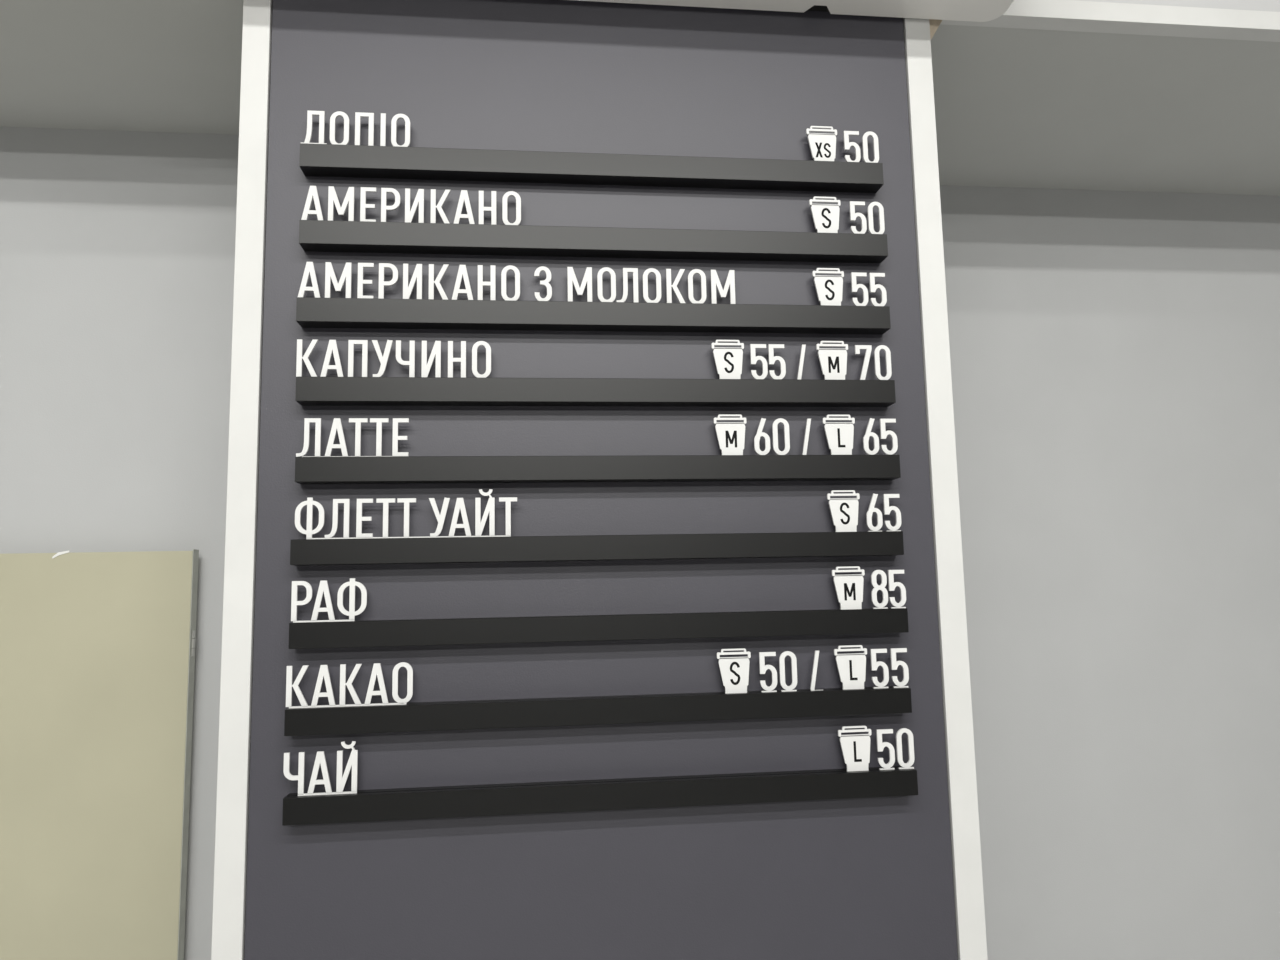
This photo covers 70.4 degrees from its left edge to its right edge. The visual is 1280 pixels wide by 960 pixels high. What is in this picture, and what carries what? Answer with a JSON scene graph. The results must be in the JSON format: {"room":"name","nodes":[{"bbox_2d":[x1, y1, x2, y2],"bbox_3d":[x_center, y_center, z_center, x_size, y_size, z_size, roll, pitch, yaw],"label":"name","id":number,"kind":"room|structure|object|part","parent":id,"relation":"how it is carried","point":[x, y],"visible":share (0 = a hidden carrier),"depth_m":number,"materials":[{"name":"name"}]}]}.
{"room":"eatery","nodes":[
{"label":"eatery","id":0,"kind":"room"},
{"bbox_2d":[0,127,238,959],"bbox_3d":[-2.647,0.539,1.807,3.910,2.665,0.108,0,-7,-6],"label":"wall","id":1,"kind":"structure","parent":0,"point":[117,248],"depth_m":2.02,"materials":[{"name":"grey paint"}]},
{"bbox_2d":[0,549,198,959],"bbox_3d":[-1.734,0.825,1.780,1.604,1.352,0.035,0,-7,-6],"label":"panel","id":2,"kind":"object","parent":1,"relation":"attached to","point":[97,649],"visible":1,"depth_m":1.86,"materials":[{"name":"metal"}]},
{"bbox_2d":[0,0,242,134],"bbox_3d":[-2.644,-0.832,1.695,3.910,0.030,0.658,0,-7,-6],"label":"ceiling","id":3,"kind":"structure","parent":0,"point":[174,66],"depth_m":1.82,"materials":[{"name":"grey paint"}]},
{"bbox_2d":[931,24,1279,195],"bbox_3d":[2.410,-0.861,2.350,3.900,0.024,0.818,0,-7,-6],"label":"ceiling","id":4,"kind":"structure","parent":0,"point":[1015,107],"depth_m":2.09,"materials":[{"name":"grey paint"}]},
{"bbox_2d":[940,185,1279,959],"bbox_3d":[2.398,0.520,2.540,3.900,2.671,0.109,0,-7,-6],"label":"wall","id":5,"kind":"structure","parent":0,"point":[1115,355],"depth_m":2.40,"materials":[{"name":"grey paint"}]},
{"bbox_2d":[1075,0,1279,11],"bbox_3d":[-0.087,-1.203,1.716,9.000,0.603,0.074,0,-7,-6],"label":"wall","id":6,"kind":"structure","parent":0,"point":[1254,5],"depth_m":1.78,"materials":[{"name":"white paint"}]},
{"bbox_2d":[211,0,272,959],"bbox_3d":[-0.632,0.454,1.419,0.045,2.659,0.032,0,-7,-6],"label":"trim","id":7,"kind":"structure","parent":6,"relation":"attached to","point":[235,714],"depth_m":1.46,"materials":[{"name":"white laminate"}]},
{"bbox_2d":[575,0,1013,21],"bbox_3d":[-0.060,-1.022,1.499,1.502,0.300,0.286,0,-7,-6],"label":"air conditioner","id":8,"kind":"object","parent":6,"relation":"attached to","point":[956,10],"visible":1,"depth_m":1.65,"materials":[{"name":"white plastic"}]},
{"bbox_2d":[929,19,941,39],"bbox_3d":[0.557,-0.845,1.712,0.035,0.058,0.020,0,-7,-6],"label":"bracket","id":9,"kind":"object","parent":6,"relation":"attached to","point":[934,24],"visible":0.46,"depth_m":1.70,"materials":[{"name":"brown wood"}]},
{"bbox_2d":[941,0,1279,41],"bbox_3d":[-0.077,-0.888,1.645,9.000,0.038,0.038,0,-7,-6],"label":"trim","id":10,"kind":"structure","parent":6,"relation":"attached to","point":[1061,15],"depth_m":1.75,"materials":[{"name":"white laminate"}]},
{"bbox_3d":[-0.086,0.492,1.857,1.190,2.665,0.750,0,-7,-6],"label":"wall pillar","id":11,"kind":"structure","parent":0,"visible":0},
{"bbox_2d":[244,0,957,959],"bbox_3d":[-0.048,0.301,1.498,1.132,2.358,0.014,0,-7,-6],"label":"menu board","id":12,"kind":"object","parent":11,"relation":"attached to","point":[871,878],"visible":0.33,"depth_m":1.52,"materials":[{"name":"grey paint"}]},
{"bbox_2d":[299,143,883,192],"bbox_3d":[-0.067,-0.539,1.573,1.001,0.040,0.036,0,-7,-6],"label":"rail","id":13,"kind":"object","parent":12,"relation":"attached to","point":[321,160],"visible":1,"depth_m":1.56,"materials":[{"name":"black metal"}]},
{"bbox_2d":[301,110,409,146],"bbox_3d":[-0.479,-0.586,1.528,0.178,0.071,0.004,0,-7,-6],"label":"menu word","id":14,"kind":"object","parent":13,"relation":"on","point":[310,114],"visible":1,"depth_m":1.53,"materials":[{"name":"white plastic"}]},
{"bbox_2d":[806,126,836,160],"bbox_3d":[0.326,-0.595,1.620,0.056,0.078,0.004,0,-7,-6],"label":"sign","id":15,"kind":"object","parent":13,"relation":"attached to","point":[822,145],"visible":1,"depth_m":1.62,"materials":[{"name":"white plastic"}]},
{"bbox_3d":[0.325,-0.625,1.624,0.056,0.016,0.004,0,-7,-6],"label":"lid","id":16,"kind":"part","parent":15,"relation":"part of","materials":[{"name":"white plastic"}]},
{"bbox_2d":[808,134,835,160],"bbox_3d":[0.326,-0.587,1.619,0.052,0.063,0.004,0,-7,-6],"label":"cup","id":17,"kind":"object","parent":15,"relation":"on","point":[822,146],"depth_m":1.62,"materials":[{"name":"white plastic"}]},
{"bbox_2d":[843,131,860,161],"bbox_3d":[0.381,-0.591,1.626,0.028,0.071,0.004,0,-7,-6],"label":"price digit","id":18,"kind":"object","parent":13,"relation":"attached to","point":[846,134],"visible":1,"depth_m":1.62,"materials":[{"name":"white plastic"}]},
{"bbox_2d":[862,131,878,162],"bbox_3d":[0.415,-0.592,1.630,0.029,0.071,0.004,0,-7,-6],"label":"price digit","id":19,"kind":"object","parent":13,"relation":"attached to","point":[873,135],"visible":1,"depth_m":1.63,"materials":[{"name":"white plastic"}]},
{"bbox_2d":[299,220,887,262],"bbox_3d":[-0.063,-0.408,1.557,1.000,0.040,0.036,0,-7,-6],"label":"rail","id":20,"kind":"object","parent":12,"relation":"attached to","point":[314,235],"visible":1,"depth_m":1.54,"materials":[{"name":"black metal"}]},
{"bbox_2d":[301,186,520,224],"bbox_3d":[-0.382,-0.455,1.524,0.361,0.071,0.004,0,-7,-6],"label":"menu word","id":21,"kind":"object","parent":20,"relation":"on","point":[313,193],"visible":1,"depth_m":1.52,"materials":[{"name":"white plastic"}]},
{"bbox_2d":[809,196,840,232],"bbox_3d":[0.328,-0.463,1.604,0.056,0.078,0.004,0,-7,-6],"label":"sign","id":22,"kind":"object","parent":20,"relation":"attached to","point":[825,216],"visible":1,"depth_m":1.60,"materials":[{"name":"white plastic"}]},
{"bbox_3d":[0.328,-0.494,1.608,0.056,0.016,0.004,0,-7,-6],"label":"lid","id":23,"kind":"part","parent":22,"relation":"part of","materials":[{"name":"white plastic"}]},
{"bbox_2d":[849,201,866,233],"bbox_3d":[0.388,-0.460,1.611,0.028,0.071,0.004,0,-7,-6],"label":"price digit","id":24,"kind":"object","parent":20,"relation":"on","point":[852,204],"visible":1,"depth_m":1.61,"materials":[{"name":"white plastic"}]},
{"bbox_2d":[867,202,884,233],"bbox_3d":[0.420,-0.461,1.615,0.029,0.071,0.004,0,-7,-6],"label":"price digit","id":25,"kind":"object","parent":20,"relation":"on","point":[878,205],"visible":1,"depth_m":1.61,"materials":[{"name":"white plastic"}]},
{"bbox_2d":[296,297,890,333],"bbox_3d":[-0.062,-0.278,1.541,0.998,0.040,0.036,0,-7,-6],"label":"rail","id":26,"kind":"object","parent":12,"relation":"attached to","point":[311,312],"visible":1,"depth_m":1.52,"materials":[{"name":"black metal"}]},
{"bbox_2d":[298,262,734,303],"bbox_3d":[-0.198,-0.326,1.529,0.730,0.071,0.004,0,-7,-6],"label":"menu lettering","id":27,"kind":"object","parent":26,"relation":"on","point":[346,275],"visible":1,"depth_m":1.52,"materials":[{"name":"white plastic"}]},
{"bbox_2d":[812,268,843,305],"bbox_3d":[0.331,-0.333,1.589,0.056,0.078,0.004,0,-7,-6],"label":"sign","id":28,"kind":"object","parent":26,"relation":"attached to","point":[829,289],"visible":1,"depth_m":1.59,"materials":[{"name":"white plastic"}]},
{"bbox_3d":[0.330,-0.364,1.593,0.056,0.016,0.004,0,-7,-6],"label":"lid","id":29,"kind":"part","parent":28,"relation":"part of","materials":[{"name":"white plastic"}]},
{"bbox_2d":[851,272,867,305],"bbox_3d":[0.387,-0.330,1.595,0.028,0.071,0.004,0,-7,-6],"label":"price digit","id":30,"kind":"object","parent":26,"relation":"on","point":[854,286],"visible":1,"depth_m":1.59,"materials":[{"name":"white plastic"}]},
{"bbox_2d":[869,273,886,305],"bbox_3d":[0.420,-0.330,1.599,0.028,0.071,0.004,0,-7,-6],"label":"price digit","id":31,"kind":"object","parent":26,"relation":"on","point":[873,287],"visible":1,"depth_m":1.60,"materials":[{"name":"white plastic"}]},
{"bbox_2d":[295,377,895,406],"bbox_3d":[-0.058,-0.147,1.526,0.998,0.040,0.036,0,-7,-6],"label":"rail","id":32,"kind":"object","parent":12,"relation":"attached to","point":[310,391],"visible":1,"depth_m":1.51,"materials":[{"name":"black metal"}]},
{"bbox_2d":[296,339,490,377],"bbox_3d":[-0.402,-0.195,1.490,0.312,0.072,0.004,0,-7,-6],"label":"menu word","id":33,"kind":"object","parent":32,"relation":"on","point":[332,346],"visible":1,"depth_m":1.49,"materials":[{"name":"white plastic"}]},
{"bbox_2d":[711,340,743,378],"bbox_3d":[0.151,-0.202,1.553,0.056,0.078,0.004,0,-7,-6],"label":"sign","id":34,"kind":"object","parent":32,"relation":"attached to","point":[728,361],"visible":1,"depth_m":1.55,"materials":[{"name":"white plastic"}]},
{"bbox_3d":[0.150,-0.232,1.556,0.056,0.016,0.004,0,-7,-6],"label":"lid","id":35,"kind":"part","parent":34,"relation":"part of","materials":[{"name":"white plastic"}]},
{"bbox_2d":[750,344,767,378],"bbox_3d":[0.205,-0.199,1.558,0.028,0.071,0.004,0,-7,-6],"label":"price digit","id":36,"kind":"object","parent":32,"relation":"on","point":[753,357],"visible":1,"depth_m":1.56,"materials":[{"name":"white plastic"}]},
{"bbox_2d":[768,344,785,378],"bbox_3d":[0.236,-0.199,1.562,0.028,0.071,0.004,0,-7,-6],"label":"price digit","id":37,"kind":"object","parent":32,"relation":"on","point":[772,358],"visible":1,"depth_m":1.56,"materials":[{"name":"white plastic"}]},
{"bbox_2d":[797,345,805,378],"bbox_3d":[0.279,-0.199,1.567,0.018,0.071,0.004,0,-7,-6],"label":"slash","id":38,"kind":"object","parent":32,"relation":"on","point":[802,353],"visible":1,"depth_m":1.57,"materials":[{"name":"white plastic"}]},
{"bbox_2d":[816,341,847,379],"bbox_3d":[0.335,-0.203,1.574,0.056,0.078,0.004,0,-7,-6],"label":"sign","id":39,"kind":"object","parent":32,"relation":"attached to","point":[833,362],"visible":1,"depth_m":1.57,"materials":[{"name":"white plastic"}]},
{"bbox_3d":[0.334,-0.234,1.577,0.056,0.016,0.004,0,-7,-6],"label":"lid","id":40,"kind":"part","parent":39,"relation":"part of","materials":[{"name":"white plastic"}]},
{"bbox_2d":[855,345,871,379],"bbox_3d":[0.390,-0.200,1.580,0.029,0.071,0.004,0,-7,-6],"label":"price digit","id":41,"kind":"object","parent":32,"relation":"on","point":[868,348],"visible":1,"depth_m":1.58,"materials":[{"name":"white plastic"}]},
{"bbox_2d":[874,345,891,379],"bbox_3d":[0.424,-0.201,1.583,0.029,0.071,0.004,0,-7,-6],"label":"price digit","id":42,"kind":"object","parent":32,"relation":"on","point":[886,349],"visible":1,"depth_m":1.58,"materials":[{"name":"white plastic"}]},
{"bbox_2d":[290,531,903,565],"bbox_3d":[-0.053,0.112,1.495,1.000,0.040,0.036,0,-7,-6],"label":"rail","id":43,"kind":"object","parent":12,"relation":"attached to","point":[364,551],"visible":1,"depth_m":1.47,"materials":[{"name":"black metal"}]},
{"bbox_2d":[295,489,516,538],"bbox_3d":[-0.375,0.058,1.462,0.350,0.084,0.004,0,-7,-6],"label":"menu word","id":44,"kind":"object","parent":43,"relation":"on","point":[490,507],"visible":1,"depth_m":1.46,"materials":[{"name":"white plastic"}]},
{"bbox_2d":[827,490,859,531],"bbox_3d":[0.347,0.056,1.544,0.056,0.078,0.004,0,-7,-6],"label":"sign","id":45,"kind":"object","parent":43,"relation":"attached to","point":[844,511],"visible":1,"depth_m":1.54,"materials":[{"name":"white plastic"}]},
{"bbox_3d":[0.347,0.026,1.547,0.056,0.016,0.004,0,-7,-6],"label":"lid","id":46,"kind":"part","parent":45,"relation":"part of","materials":[{"name":"white plastic"}]},
{"bbox_2d":[866,493,882,531],"bbox_3d":[0.400,0.059,1.549,0.027,0.072,0.004,0,-7,-6],"label":"price digit","id":47,"kind":"object","parent":43,"relation":"on","point":[871,509],"visible":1,"depth_m":1.55,"materials":[{"name":"white plastic"}]},
{"bbox_2d":[883,494,900,530],"bbox_3d":[0.433,0.059,1.553,0.028,0.071,0.004,0,-7,-6],"label":"price digit","id":48,"kind":"object","parent":43,"relation":"on","point":[887,509],"visible":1,"depth_m":1.55,"materials":[{"name":"white plastic"}]},
{"bbox_2d":[284,686,911,735],"bbox_3d":[-0.050,0.371,1.464,1.001,0.040,0.036,0,-7,-6],"label":"rail","id":49,"kind":"object","parent":12,"relation":"attached to","point":[648,708],"visible":0.9,"depth_m":1.45,"materials":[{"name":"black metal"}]},
{"bbox_2d":[286,662,412,707],"bbox_3d":[-0.454,0.324,1.421,0.192,0.071,0.004,0,-7,-6],"label":"menu word","id":50,"kind":"object","parent":49,"relation":"on","point":[377,670],"visible":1,"depth_m":1.42,"materials":[{"name":"white plastic"}]},
{"bbox_2d":[717,648,750,693],"bbox_3d":[0.155,0.317,1.490,0.056,0.078,0.004,0,-7,-6],"label":"sign","id":51,"kind":"object","parent":49,"relation":"attached to","point":[734,671],"visible":1,"depth_m":1.49,"materials":[{"name":"white plastic"}]},
{"bbox_3d":[0.154,0.286,1.494,0.056,0.016,0.004,0,-7,-6],"label":"lid","id":52,"kind":"part","parent":51,"relation":"part of","materials":[{"name":"white plastic"}]},
{"bbox_2d":[759,652,776,691],"bbox_3d":[0.212,0.320,1.496,0.028,0.071,0.004,0,-7,-6],"label":"price digit","id":53,"kind":"object","parent":49,"relation":"on","point":[762,667],"visible":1,"depth_m":1.50,"materials":[{"name":"white plastic"}]},
{"bbox_2d":[779,651,796,691],"bbox_3d":[0.245,0.319,1.500,0.029,0.071,0.004,0,-7,-6],"label":"price digit","id":54,"kind":"object","parent":49,"relation":"on","point":[783,655],"visible":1,"depth_m":1.50,"materials":[{"name":"white plastic"}]},
{"bbox_2d":[810,651,818,690],"bbox_3d":[0.292,0.319,1.506,0.022,0.071,0.004,0,-7,-6],"label":"slash","id":55,"kind":"object","parent":49,"relation":"on","point":[816,655],"visible":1,"depth_m":1.50,"materials":[{"name":"white plastic"}]},
{"bbox_2d":[834,645,866,689],"bbox_3d":[0.352,0.315,1.513,0.056,0.078,0.004,0,-7,-6],"label":"sign","id":56,"kind":"object","parent":49,"relation":"attached to","point":[851,667],"visible":1,"depth_m":1.51,"materials":[{"name":"white plastic"}]},
{"bbox_3d":[0.352,0.285,1.516,0.056,0.016,0.004,0,-7,-6],"label":"lid","id":57,"kind":"part","parent":56,"relation":"part of","materials":[{"name":"white plastic"}]},
{"bbox_2d":[870,649,888,688],"bbox_3d":[0.402,0.319,1.518,0.028,0.071,0.004,0,-7,-6],"label":"price digit","id":58,"kind":"object","parent":49,"relation":"on","point":[874,665],"visible":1,"depth_m":1.52,"materials":[{"name":"white plastic"}]},
{"bbox_2d":[890,648,908,687],"bbox_3d":[0.436,0.318,1.522,0.028,0.071,0.004,0,-7,-6],"label":"price digit","id":59,"kind":"object","parent":49,"relation":"on","point":[894,664],"visible":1,"depth_m":1.52,"materials":[{"name":"white plastic"}]},
{"bbox_2d":[295,455,900,483],"bbox_3d":[-0.053,-0.018,1.511,0.998,0.040,0.036,0,-7,-6],"label":"rail","id":60,"kind":"object","parent":12,"relation":"attached to","point":[642,468],"visible":1,"depth_m":1.49,"materials":[{"name":"black metal"}]},
{"bbox_2d":[296,418,408,456],"bbox_3d":[-0.464,-0.065,1.467,0.176,0.071,0.004,0,-7,-6],"label":"menu word","id":61,"kind":"object","parent":60,"relation":"on","point":[337,425],"visible":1,"depth_m":1.47,"materials":[{"name":"white plastic"}]},
{"bbox_2d":[713,414,745,454],"bbox_3d":[0.153,-0.072,1.537,0.056,0.078,0.004,0,-7,-6],"label":"sign","id":62,"kind":"object","parent":60,"relation":"attached to","point":[730,435],"visible":1,"depth_m":1.54,"materials":[{"name":"white plastic"}]},
{"bbox_3d":[0.153,-0.103,1.541,0.056,0.016,0.004,0,-7,-6],"label":"lid","id":63,"kind":"part","parent":62,"relation":"part of","materials":[{"name":"white plastic"}]},
{"bbox_2d":[754,418,769,454],"bbox_3d":[0.207,-0.070,1.543,0.027,0.072,0.004,0,-7,-6],"label":"price digit","id":64,"kind":"object","parent":60,"relation":"on","point":[759,433],"visible":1,"depth_m":1.54,"materials":[{"name":"white plastic"}]},
{"bbox_2d":[772,418,789,454],"bbox_3d":[0.241,-0.070,1.547,0.029,0.071,0.004,0,-7,-6],"label":"price digit","id":65,"kind":"object","parent":60,"relation":"on","point":[784,422],"visible":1,"depth_m":1.55,"materials":[{"name":"white plastic"}]},
{"bbox_2d":[802,419,810,454],"bbox_3d":[0.285,-0.070,1.552,0.018,0.071,0.004,0,-7,-6],"label":"slash","id":66,"kind":"object","parent":60,"relation":"on","point":[808,422],"visible":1,"depth_m":1.55,"materials":[{"name":"white plastic"}]},
{"bbox_2d":[822,415,854,454],"bbox_3d":[0.343,-0.074,1.559,0.056,0.078,0.004,0,-7,-6],"label":"sign","id":67,"kind":"object","parent":60,"relation":"attached to","point":[839,435],"visible":1,"depth_m":1.56,"materials":[{"name":"white plastic"}]},
{"bbox_3d":[0.342,-0.104,1.563,0.056,0.016,0.004,0,-7,-6],"label":"lid","id":68,"kind":"part","parent":67,"relation":"part of","materials":[{"name":"white plastic"}]},
{"bbox_2d":[863,418,878,454],"bbox_3d":[0.398,-0.071,1.565,0.027,0.072,0.004,0,-7,-6],"label":"price digit","id":69,"kind":"object","parent":60,"relation":"on","point":[868,433],"visible":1,"depth_m":1.56,"materials":[{"name":"white plastic"}]},
{"bbox_2d":[880,419,897,454],"bbox_3d":[0.431,-0.071,1.569,0.028,0.071,0.004,0,-7,-6],"label":"price digit","id":70,"kind":"object","parent":60,"relation":"on","point":[883,433],"visible":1,"depth_m":1.57,"materials":[{"name":"white plastic"}]},
{"bbox_2d":[289,608,908,648],"bbox_3d":[-0.050,0.240,1.480,1.000,0.040,0.036,0,-7,-6],"label":"rail","id":71,"kind":"object","parent":12,"relation":"attached to","point":[491,630],"visible":0.93,"depth_m":1.46,"materials":[{"name":"black metal"}]},
{"bbox_2d":[291,578,366,622],"bbox_3d":[-0.491,0.193,1.433,0.115,0.073,0.004,0,-7,-6],"label":"menu word","id":72,"kind":"object","parent":71,"relation":"on","point":[323,587],"visible":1,"depth_m":1.43,"materials":[{"name":"white plastic"}]},
{"bbox_2d":[831,566,864,609],"bbox_3d":[0.352,0.185,1.528,0.056,0.078,0.004,0,-7,-6],"label":"sign","id":73,"kind":"object","parent":71,"relation":"attached to","point":[849,588],"visible":1,"depth_m":1.53,"materials":[{"name":"white plastic"}]},
{"bbox_3d":[0.351,0.154,1.532,0.056,0.016,0.004,0,-7,-6],"label":"lid","id":74,"kind":"part","parent":73,"relation":"part of","materials":[{"name":"white plastic"}]},
{"bbox_2d":[871,570,887,608],"bbox_3d":[0.405,0.188,1.534,0.028,0.071,0.004,0,-7,-6],"label":"price digit","id":75,"kind":"object","parent":71,"relation":"on","point":[875,585],"visible":1,"depth_m":1.53,"materials":[{"name":"white plastic"}]},
{"bbox_2d":[888,570,905,607],"bbox_3d":[0.436,0.188,1.538,0.028,0.071,0.004,0,-7,-6],"label":"price digit","id":76,"kind":"object","parent":71,"relation":"on","point":[891,583],"visible":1,"depth_m":1.54,"materials":[{"name":"white plastic"}]},
{"bbox_2d":[282,766,917,825],"bbox_3d":[-0.045,0.502,1.449,1.004,0.040,0.036,0,-7,-6],"label":"rail","id":77,"kind":"object","parent":12,"relation":"attached to","point":[802,785],"visible":0.95,"depth_m":1.43,"materials":[{"name":"black metal"}]},
{"bbox_2d":[283,741,357,795],"bbox_3d":[-0.493,0.449,1.401,0.110,0.084,0.004,0,-7,-6],"label":"menu word","id":78,"kind":"object","parent":77,"relation":"on","point":[341,780],"visible":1,"depth_m":1.40,"materials":[{"name":"white plastic"}]},
{"bbox_2d":[838,726,870,770],"bbox_3d":[0.356,0.446,1.497,0.056,0.078,0.004,0,-7,-6],"label":"sign","id":79,"kind":"object","parent":77,"relation":"attached to","point":[855,748],"visible":1,"depth_m":1.50,"materials":[{"name":"white plastic"}]},
{"bbox_3d":[0.355,0.416,1.501,0.056,0.016,0.004,0,-7,-6],"label":"lid","id":80,"kind":"part","parent":79,"relation":"part of","materials":[{"name":"white plastic"}]},
{"bbox_2d":[876,729,894,769],"bbox_3d":[0.408,0.449,1.503,0.028,0.071,0.004,0,-7,-6],"label":"price digit","id":81,"kind":"object","parent":77,"relation":"on","point":[880,745],"visible":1,"depth_m":1.50,"materials":[{"name":"white plastic"}]},
{"bbox_2d":[896,728,913,768],"bbox_3d":[0.441,0.449,1.507,0.029,0.071,0.004,0,-7,-6],"label":"price digit","id":82,"kind":"object","parent":77,"relation":"on","point":[901,731],"visible":1,"depth_m":1.50,"materials":[{"name":"white plastic"}]},
{"bbox_2d":[903,18,987,959],"bbox_3d":[0.542,0.446,1.552,0.047,2.659,0.032,0,-7,-6],"label":"trim","id":83,"kind":"structure","parent":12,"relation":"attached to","point":[949,573],"depth_m":1.58,"materials":[{"name":"white laminate"}]}
]}

